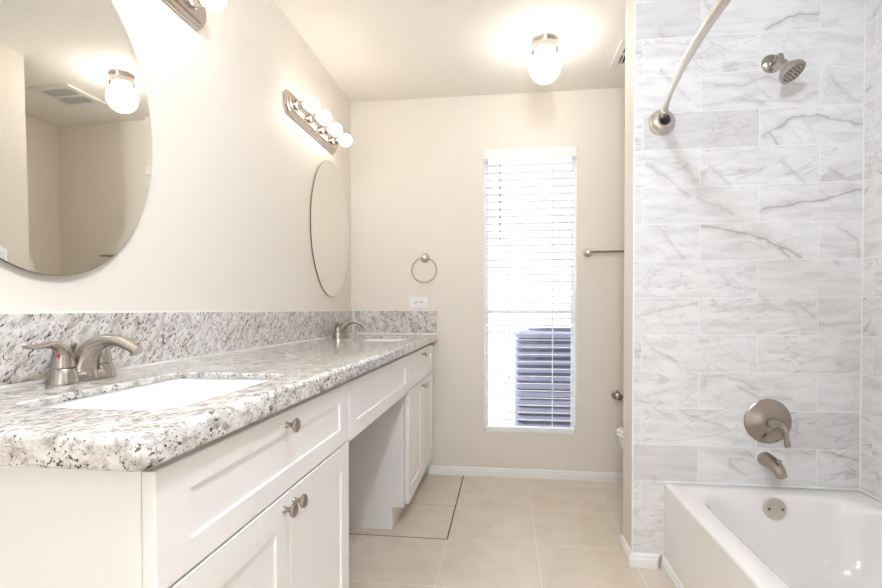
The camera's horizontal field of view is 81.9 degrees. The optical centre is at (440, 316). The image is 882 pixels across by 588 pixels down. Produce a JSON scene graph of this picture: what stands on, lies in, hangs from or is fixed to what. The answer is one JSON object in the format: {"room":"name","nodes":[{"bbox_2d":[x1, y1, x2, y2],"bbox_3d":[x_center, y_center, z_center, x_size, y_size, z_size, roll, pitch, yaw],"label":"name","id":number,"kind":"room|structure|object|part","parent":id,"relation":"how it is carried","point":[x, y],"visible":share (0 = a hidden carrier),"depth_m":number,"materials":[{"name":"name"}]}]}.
{"room":"bathroom","nodes":[
{"label":"bathroom","id":0,"kind":"room"},
{"bbox_2d":[0,0,350,311],"bbox_3d":[-0.922,-0.168,1.310,0.120,2.440,4.409,0,1,7],"label":"wall","id":1,"kind":"structure","parent":0,"point":[223,224],"depth_m":1.83,"materials":[{"name":"beige paint"}]},
{"bbox_2d":[0,0,151,275],"bbox_3d":[-0.874,-0.486,1.133,0.009,0.788,0.650,-1,1,8],"label":"oval mirror","id":2,"kind":"object","parent":1,"relation":"attached to","point":[76,131],"visible":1,"depth_m":1.18,"materials":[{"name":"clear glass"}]},
{"bbox_2d":[0,311,177,388],"bbox_3d":[-0.872,0.065,1.129,0.026,0.154,0.857,0,1,7],"label":"backsplash","id":3,"kind":"structure","parent":1,"relation":"attached to","point":[155,331],"depth_m":1.18,"materials":[{"name":"stone"}]},
{"bbox_2d":[163,0,226,30],"bbox_3d":[-0.783,-0.999,1.359,0.138,0.110,0.700,0,1,7],"label":"vanity light bar","id":4,"kind":"object","parent":1,"relation":"attached to","point":[193,12],"visible":1,"depth_m":1.60,"materials":[{"name":"silver metal"}]},
{"bbox_2d":[189,0,205,9],"bbox_3d":[-0.772,-1.006,1.616,0.034,0.052,0.052,0,1,7],"label":"socket","id":5,"kind":"object","parent":4,"relation":"attached to","point":[193,4],"depth_m":1.61,"materials":[{"name":"silver metal"}]},
{"bbox_3d":[-0.719,-1.006,1.609,0.074,0.071,0.071,0,1,7],"label":"bulb","id":6,"kind":"part","parent":4,"relation":"part of","materials":[{"name":"white glass"}]},
{"bbox_2d":[171,311,353,360],"bbox_3d":[-0.702,0.047,2.453,0.026,0.153,1.810,0,1,7],"label":"backsplash","id":7,"kind":"structure","parent":1,"relation":"attached to","point":[199,334],"depth_m":1.97,"materials":[{"name":"stone"}]},
{"bbox_2d":[283,89,351,154],"bbox_3d":[-0.614,-1.010,2.676,0.138,0.110,0.700,0,1,7],"label":"vanity light bar","id":8,"kind":"object","parent":1,"relation":"attached to","point":[300,111],"visible":1,"depth_m":2.57,"materials":[{"name":"silver metal"}]},
{"bbox_2d":[295,99,305,110],"bbox_3d":[-0.668,-1.010,2.425,0.034,0.052,0.052,0,1,7],"label":"socket","id":9,"kind":"object","parent":8,"relation":"attached to","point":[300,105],"depth_m":2.41,"materials":[{"name":"silver metal"}]},
{"bbox_3d":[-0.616,-1.010,2.418,0.074,0.071,0.071,0,1,7],"label":"bulb","id":10,"kind":"part","parent":8,"relation":"part of","materials":[{"name":"white glass"}]},
{"bbox_2d":[309,113,318,123],"bbox_3d":[-0.647,-1.013,2.594,0.034,0.052,0.052,0,1,7],"label":"socket","id":11,"kind":"object","parent":8,"relation":"attached to","point":[313,118],"depth_m":2.58,"materials":[{"name":"silver metal"}]},
{"bbox_3d":[-0.594,-1.013,2.587,0.074,0.071,0.071,0,1,7],"label":"bulb","id":12,"kind":"part","parent":8,"relation":"part of","materials":[{"name":"white glass"}]},
{"bbox_2d":[321,125,329,134],"bbox_3d":[-0.625,-1.015,2.764,0.034,0.052,0.052,0,1,7],"label":"socket","id":13,"kind":"object","parent":8,"relation":"attached to","point":[325,130],"depth_m":2.75,"materials":[{"name":"silver metal"}]},
{"bbox_3d":[-0.572,-1.015,2.757,0.074,0.071,0.071,0,1,7],"label":"bulb","id":14,"kind":"part","parent":8,"relation":"part of","materials":[{"name":"white glass"}]},
{"bbox_2d":[332,136,339,145],"bbox_3d":[-0.603,-1.017,2.933,0.034,0.052,0.052,0,1,7],"label":"socket","id":15,"kind":"object","parent":8,"relation":"attached to","point":[335,140],"depth_m":2.92,"materials":[{"name":"silver metal"}]},
{"bbox_3d":[-0.550,-1.017,2.927,0.074,0.071,0.071,0,1,7],"label":"bulb","id":16,"kind":"part","parent":8,"relation":"part of","materials":[{"name":"white glass"}]},
{"bbox_2d":[310,160,348,296],"bbox_3d":[-0.642,-0.512,2.980,0.007,0.788,0.650,0,1,7],"label":"oval mirror","id":17,"kind":"object","parent":1,"relation":"attached to","point":[329,224],"visible":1,"depth_m":2.94,"materials":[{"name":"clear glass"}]},
{"bbox_2d":[274,0,625,101],"bbox_3d":[0.333,-1.436,1.132,2.650,0.100,4.409,0,1,7],"label":"ceiling","id":18,"kind":"structure","parent":0,"point":[373,50],"depth_m":2.60,"materials":[{"name":"white paint"}]},
{"bbox_2d":[529,34,560,83],"bbox_3d":[0.529,-1.299,2.586,0.160,0.212,0.160,0,1,7],"label":"ceiling light","id":19,"kind":"object","parent":18,"relation":"attached to","point":[545,65],"visible":1,"depth_m":2.53,"materials":[{"name":"white glass"}]},
{"bbox_2d":[610,39,624,66],"bbox_3d":[1.065,-1.400,2.687,0.275,0.014,0.280,0,1,7],"label":"ceiling vent","id":20,"kind":"object","parent":18,"relation":"in","point":[618,60],"visible":0.3,"depth_m":2.73,"materials":[{"name":"white metal"}]},
{"bbox_2d":[351,88,624,473],"bbox_3d":[0.665,-0.195,3.269,2.530,2.440,0.120,0,1,7],"label":"wall","id":21,"kind":"structure","parent":0,"point":[417,165],"depth_m":3.27,"materials":[{"name":"beige paint"}]},
{"bbox_2d":[354,311,435,333],"bbox_3d":[-0.304,0.037,3.322,0.550,0.150,0.025,0,1,7],"label":"backsplash","id":22,"kind":"structure","parent":21,"relation":"attached to","point":[376,322],"depth_m":3.31,"materials":[{"name":"stone"}]},
{"bbox_2d":[409,297,426,307],"bbox_3d":[-0.147,-0.096,3.309,0.118,0.070,0.009,0,1,7],"label":"electrical outlet","id":23,"kind":"object","parent":21,"relation":"attached to","point":[414,302],"visible":1,"depth_m":3.31,"materials":[{"name":"white paint"}]},
{"bbox_2d":[411,253,436,282],"bbox_3d":[-0.106,-0.314,3.275,0.168,0.197,0.060,0,1,7],"label":"towel ring","id":24,"kind":"object","parent":21,"relation":"attached to","point":[425,257],"visible":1,"depth_m":3.26,"materials":[{"name":"silver metal"}]},
{"bbox_2d":[428,465,622,481],"bbox_3d":[0.787,0.998,3.202,1.750,0.056,0.013,0,1,7],"label":"baseboard","id":25,"kind":"structure","parent":21,"relation":"attached to","point":[432,469],"depth_m":3.23,"materials":[{"name":"white paint"}]},
{"bbox_2d":[484,157,575,433],"bbox_3d":[0.568,-0.162,3.269,0.579,1.801,0.104,0,1,7],"label":"window","id":26,"kind":"structure","parent":21,"relation":"in","point":[573,196],"depth_m":3.28,"materials":[{"name":"white plastic"}]},
{"bbox_3d":[0.570,0.340,3.294,0.555,0.771,0.016,0,1,7],"label":"sash","id":27,"kind":"part","parent":26,"relation":"part of","materials":[{"name":"white plastic"}]},
{"bbox_3d":[0.573,-0.536,3.302,0.555,1.031,0.016,0,1,7],"label":"sash","id":28,"kind":"part","parent":26,"relation":"part of","materials":[{"name":"white plastic"}]},
{"bbox_3d":[0.565,0.734,3.259,0.577,0.008,0.059,0,1,7],"label":"sill","id":29,"kind":"part","parent":26,"relation":"part of","materials":[{"name":"white paint"}]},
{"bbox_2d":[484,146,576,432],"bbox_3d":[0.564,-0.165,3.237,0.577,1.794,0.067,0,1,7],"label":"window blind","id":30,"kind":"object","parent":26,"relation":"attached to","point":[548,152],"visible":1,"depth_m":3.23,"materials":[{"name":"white paint"}]},
{"bbox_3d":[0.434,-0.150,3.260,0.002,1.730,0.054,0,1,7],"label":"ladder cord","id":31,"kind":"part","parent":30,"relation":"part of","materials":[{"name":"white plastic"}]},
{"bbox_3d":[0.565,0.719,3.256,0.559,0.027,0.052,0,1,7],"label":"rail","id":32,"kind":"part","parent":30,"relation":"part of","materials":[{"name":"white plastic"}]},
{"bbox_3d":[0.709,-0.149,3.225,0.002,1.730,0.054,0,1,7],"label":"ladder cord","id":33,"kind":"part","parent":30,"relation":"part of","materials":[{"name":"white fabric"}]},
{"bbox_2d":[583,248,623,256],"bbox_3d":[1.150,-0.400,3.113,0.536,0.054,0.060,0,1,7],"label":"towel bar","id":34,"kind":"object","parent":21,"relation":"attached to","point":[587,252],"visible":0.56,"depth_m":3.11,"materials":[{"name":"silver metal"}]},
{"bbox_3d":[0.911,-0.400,3.143,0.054,0.054,0.060,0,1,7],"label":"bar post","id":35,"kind":"part","parent":34,"relation":"part of","materials":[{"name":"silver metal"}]},
{"bbox_2d":[611,390,623,400],"bbox_3d":[1.165,0.486,3.114,0.218,0.058,0.078,0,1,7],"label":"toilet paper holder","id":36,"kind":"object","parent":21,"relation":"attached to","point":[616,394],"visible":0.38,"depth_m":3.10,"materials":[{"name":"silver metal"}]},
{"bbox_2d":[349,473,671,587],"bbox_3d":[0.333,1.104,1.167,2.650,0.100,4.409,0,1,7],"label":"floor","id":37,"kind":"structure","parent":0,"point":[454,531],"depth_m":2.37,"materials":[{"name":"tile"}]},
{"bbox_2d":[0,383,348,587],"bbox_3d":[-0.589,0.622,1.143,0.580,0.866,0.852,0,1,7],"label":"vanity cabinet","id":38,"kind":"object","parent":37,"relation":"on","point":[264,503],"visible":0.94,"depth_m":0.81,"materials":[{"name":"white paint"}]},
{"bbox_3d":[-0.360,0.567,1.113,0.020,0.756,0.852,0,1,7],"label":"frame","id":39,"kind":"part","parent":38,"relation":"part of","materials":[{"name":"white paint"}]},
{"bbox_2d":[0,334,436,471],"bbox_3d":[-0.483,0.153,2.001,0.573,0.046,2.692,0,1,7],"label":"countertop","id":40,"kind":"structure","parent":38,"relation":"on","point":[31,435],"depth_m":0.87,"materials":[{"name":"stone"}]},
{"bbox_2d":[21,334,143,384],"bbox_3d":[-0.752,0.090,1.136,0.175,0.104,0.298,0,1,7],"label":"bathroom faucet","id":41,"kind":"object","parent":40,"relation":"on","point":[92,360],"visible":1,"depth_m":1.12,"materials":[{"name":"silver metal"}]},
{"bbox_3d":[-0.817,0.080,1.055,0.047,0.058,0.120,0,1,7],"label":"handle","id":42,"kind":"part","parent":41,"relation":"part of","materials":[{"name":"silver metal"}]},
{"bbox_3d":[-0.832,0.090,1.150,0.014,0.066,0.014,0,1,7],"label":"lift rod","id":43,"kind":"part","parent":41,"relation":"part of","materials":[{"name":"silver metal"}]},
{"bbox_3d":[-0.749,0.088,1.136,0.168,0.101,0.072,0,1,7],"label":"spout","id":44,"kind":"part","parent":41,"relation":"part of","materials":[{"name":"silver metal"}]},
{"bbox_3d":[-0.794,0.077,1.231,0.047,0.058,0.120,0,1,7],"label":"handle","id":45,"kind":"part","parent":41,"relation":"part of","materials":[{"name":"silver metal"}]},
{"bbox_2d":[39,378,273,409],"bbox_3d":[-0.548,0.238,1.046,0.334,0.158,0.496,0,1,7],"label":"undermount sink","id":46,"kind":"object","parent":40,"relation":"in","point":[172,393],"visible":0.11,"depth_m":1.23,"materials":[{"name":"white ceramic"}]},
{"bbox_2d":[332,319,364,337],"bbox_3d":[-0.524,0.065,2.921,0.175,0.104,0.298,0,1,7],"label":"bathroom faucet","id":47,"kind":"object","parent":40,"relation":"on","point":[340,330],"visible":1,"depth_m":2.90,"materials":[{"name":"silver metal"}]},
{"bbox_3d":[-0.588,0.055,2.840,0.047,0.058,0.120,0,1,7],"label":"handle","id":48,"kind":"part","parent":47,"relation":"part of","materials":[{"name":"silver metal"}]},
{"bbox_3d":[-0.520,0.063,2.921,0.168,0.101,0.072,0,1,7],"label":"spout","id":49,"kind":"part","parent":47,"relation":"part of","materials":[{"name":"silver metal"}]},
{"bbox_2d":[343,355,407,441],"bbox_3d":[-0.490,0.280,2.029,0.551,0.205,0.932,0,1,7],"label":"apron","id":50,"kind":"object","parent":40,"relation":"attached to","point":[371,393],"visible":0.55,"depth_m":1.84,"materials":[{"name":"white paint"}]},
{"bbox_2d":[356,338,405,340],"bbox_3d":[-0.330,0.213,2.813,0.336,0.158,0.526,0,1,7],"label":"undermount sink","id":51,"kind":"object","parent":40,"relation":"in","point":[368,339],"visible":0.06,"depth_m":3.06,"materials":[{"name":"white ceramic"}]},
{"bbox_3d":[-0.367,0.657,0.904,0.020,0.551,0.429,0,1,7],"label":"door","id":52,"kind":"part","parent":38,"relation":"part of","materials":[{"name":"white paint"}]},
{"bbox_3d":[-0.341,0.289,1.106,0.020,0.172,0.847,0,1,7],"label":"drawer","id":53,"kind":"part","parent":38,"relation":"part of","materials":[{"name":"white paint"}]},
{"bbox_3d":[-0.320,0.409,1.078,0.030,0.031,0.031,0,1,7],"label":"knob","id":54,"kind":"part","parent":38,"relation":"part of","materials":[{"name":"silver metal"}]},
{"bbox_3d":[-0.318,0.232,1.089,0.030,0.031,0.031,0,1,7],"label":"knob","id":55,"kind":"part","parent":38,"relation":"part of","materials":[{"name":"silver metal"}]},
{"bbox_3d":[-0.313,0.409,1.129,0.030,0.031,0.031,0,1,7],"label":"knob","id":56,"kind":"part","parent":38,"relation":"part of","materials":[{"name":"silver metal"}]},
{"bbox_3d":[-0.313,0.651,1.325,0.020,0.551,0.415,0,1,7],"label":"door","id":57,"kind":"part","parent":38,"relation":"part of","materials":[{"name":"white paint"}]},
{"bbox_2d":[349,344,432,528],"bbox_3d":[-0.363,0.597,2.908,0.580,0.866,0.837,0,1,7],"label":"vanity cabinet","id":58,"kind":"object","parent":37,"relation":"on","point":[389,458],"visible":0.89,"depth_m":2.49,"materials":[{"name":"white paint"}]},
{"bbox_3d":[-0.134,0.542,2.878,0.020,0.756,0.837,0,1,7],"label":"frame","id":59,"kind":"part","parent":58,"relation":"part of","materials":[{"name":"white paint"}]},
{"bbox_3d":[-0.140,0.633,2.676,0.020,0.551,0.414,0,1,7],"label":"door","id":60,"kind":"part","parent":58,"relation":"part of","materials":[{"name":"white paint"}]},
{"bbox_3d":[-0.114,0.265,2.874,0.020,0.172,0.825,0,1,7],"label":"drawer","id":61,"kind":"part","parent":58,"relation":"part of","materials":[{"name":"white paint"}]},
{"bbox_3d":[-0.087,0.627,3.086,0.020,0.551,0.408,0,1,7],"label":"door","id":62,"kind":"part","parent":58,"relation":"part of","materials":[{"name":"white paint"}]},
{"bbox_2d":[617,426,622,449],"bbox_3d":[1.267,0.656,2.670,0.660,0.755,0.454,0,1,7],"label":"toilet","id":63,"kind":"object","parent":37,"relation":"on","point":[620,429],"visible":0.06,"depth_m":2.69,"materials":[{"name":"white ceramic"}]},
{"bbox_3d":[1.158,0.607,2.683,0.433,0.019,0.372,0,1,7],"label":"lid","id":64,"kind":"part","parent":63,"relation":"part of","materials":[{"name":"white ceramic"}]},
{"bbox_3d":[1.219,0.836,2.678,0.550,0.395,0.366,0,1,7],"label":"bowl","id":65,"kind":"part","parent":63,"relation":"part of","materials":[{"name":"white ceramic"}]},
{"bbox_2d":[664,483,881,587],"bbox_3d":[1.193,0.874,1.302,0.738,0.358,1.524,0,1,7],"label":"bathtub","id":66,"kind":"object","parent":37,"relation":"on","point":[716,536],"visible":0.98,"depth_m":1.87,"materials":[{"name":"white ceramic"}]},
{"bbox_2d":[661,554,684,587],"bbox_3d":[0.819,1.024,1.353,0.013,0.056,1.524,0,1,7],"label":"baseboard","id":67,"kind":"structure","parent":66,"relation":"attached to","point":[666,568],"depth_m":1.99,"materials":[{"name":"white paint"}]},
{"bbox_3d":[1.268,0.729,1.930,0.082,0.082,0.024,0,1,7],"label":"overflow plate","id":68,"kind":"part","parent":66,"relation":"part of","materials":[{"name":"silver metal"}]},
{"bbox_2d":[623,0,661,566],"bbox_3d":[1.243,-0.179,2.139,0.874,2.440,0.160,0,1,7],"label":"wall partition","id":69,"kind":"structure","parent":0,"point":[629,4],"depth_m":2.18,"materials":[{"name":"beige paint"}]},
{"bbox_2d":[619,535,659,568],"bbox_3d":[1.163,1.012,2.162,0.739,0.056,0.194,0,1,7],"label":"baseboard","id":70,"kind":"structure","parent":69,"relation":"attached to","point":[636,560],"depth_m":2.11,"materials":[{"name":"white paint"}]},
{"bbox_2d":[633,0,863,555],"bbox_3d":[1.232,-0.203,2.055,0.874,2.390,0.008,0,1,7],"label":"tiled wall","id":71,"kind":"structure","parent":69,"relation":"attached to","point":[748,212],"depth_m":2.05,"materials":[{"name":"tile"}]},
{"bbox_2d":[631,0,635,552],"bbox_3d":[0.799,-0.206,2.107,0.006,2.385,0.004,0,1,7],"label":"trim","id":72,"kind":"structure","parent":71,"relation":"attached to","point":[634,0],"depth_m":2.10,"materials":[{"name":"white tile"}]},
{"bbox_2d":[649,0,730,134],"bbox_3d":[0.787,-0.786,1.331,0.158,0.106,1.525,0,1,7],"label":"shower curtain rod","id":73,"kind":"object","parent":71,"relation":"attached to","point":[661,122],"visible":1,"depth_m":1.65,"materials":[{"name":"silver metal"}]},
{"bbox_2d":[744,399,791,447],"bbox_3d":[1.311,0.421,2.015,0.180,0.181,0.069,0,1,7],"label":"shower valve","id":74,"kind":"object","parent":71,"relation":"attached to","point":[767,421],"visible":1,"depth_m":2.03,"materials":[{"name":"silver metal"}]},
{"bbox_3d":[1.330,0.458,1.994,0.076,0.108,0.032,0,1,22],"label":"lever","id":75,"kind":"part","parent":74,"relation":"part of","materials":[{"name":"silver metal"}]},
{"bbox_2d":[756,450,787,478],"bbox_3d":[1.298,0.579,1.982,0.065,0.077,0.142,0,1,7],"label":"tub spout","id":76,"kind":"object","parent":71,"relation":"attached to","point":[764,458],"visible":1,"depth_m":1.96,"materials":[{"name":"silver metal"}]},
{"bbox_2d":[761,53,805,83],"bbox_3d":[1.322,-0.967,1.949,0.090,0.158,0.173,0,1,3],"label":"shower fixture","id":77,"kind":"object","parent":71,"relation":"attached to","point":[790,70],"visible":1,"depth_m":1.92,"materials":[{"name":"silver metal"}]},
{"bbox_3d":[1.310,-0.991,1.980,0.026,0.062,0.113,0,1,12],"label":"shower arm","id":78,"kind":"part","parent":77,"relation":"part of","materials":[{"name":"silver metal"}]},
{"bbox_3d":[1.527,-0.156,0.479,0.112,2.440,3.382,0,1,7],"label":"wall","id":79,"kind":"structure","parent":0,"visible":0},
{"bbox_2d":[860,0,881,502],"bbox_3d":[1.564,-0.336,1.238,0.008,2.102,1.526,0,1,7],"label":"tiled wall","id":80,"kind":"structure","parent":79,"relation":"attached to","point":[871,422],"depth_m":1.94,"materials":[{"name":"tile"}]},
{"bbox_2d":[664,481,881,501],"bbox_3d":[1.194,0.692,1.300,0.739,0.005,1.524,0,1,7],"label":"trim","id":81,"kind":"structure","parent":80,"relation":"attached to","point":[664,481],"depth_m":2.04,"materials":[{"name":"white tile"}]},
{"bbox_2d":[859,0,865,488],"bbox_3d":[1.655,-0.356,1.993,0.004,2.082,0.004,0,1,7],"label":"trim","id":82,"kind":"structure","parent":80,"relation":"attached to","point":[864,0],"depth_m":1.99,"materials":[{"name":"white tile"}]},
{"label":"outside","id":83,"kind":"structure","parent":0,"visible":0},
{"bbox_2d":[488,380,514,425],"bbox_3d":[1.284,1.186,6.098,7.000,0.100,5.611,0,1,7],"label":"ground","id":84,"kind":"structure","parent":83,"point":[490,400],"depth_m":6.16,"materials":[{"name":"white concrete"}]},
{"bbox_2d":[488,316,570,396],"bbox_3d":[1.457,0.555,6.909,6.135,1.120,0.060,0,1,7],"label":"fence","id":85,"kind":"object","parent":84,"relation":"on","point":[492,351],"visible":0.12,"depth_m":6.96,"materials":[{"name":"white"}]},
{"bbox_2d":[512,328,570,426],"bbox_3d":[1.095,0.634,4.557,0.905,1.047,0.860,0,1,7],"label":"air conditioner","id":86,"kind":"object","parent":84,"relation":"on","point":[538,339],"visible":0.48,"depth_m":4.20,"materials":[{"name":"grey metal"}]}
]}

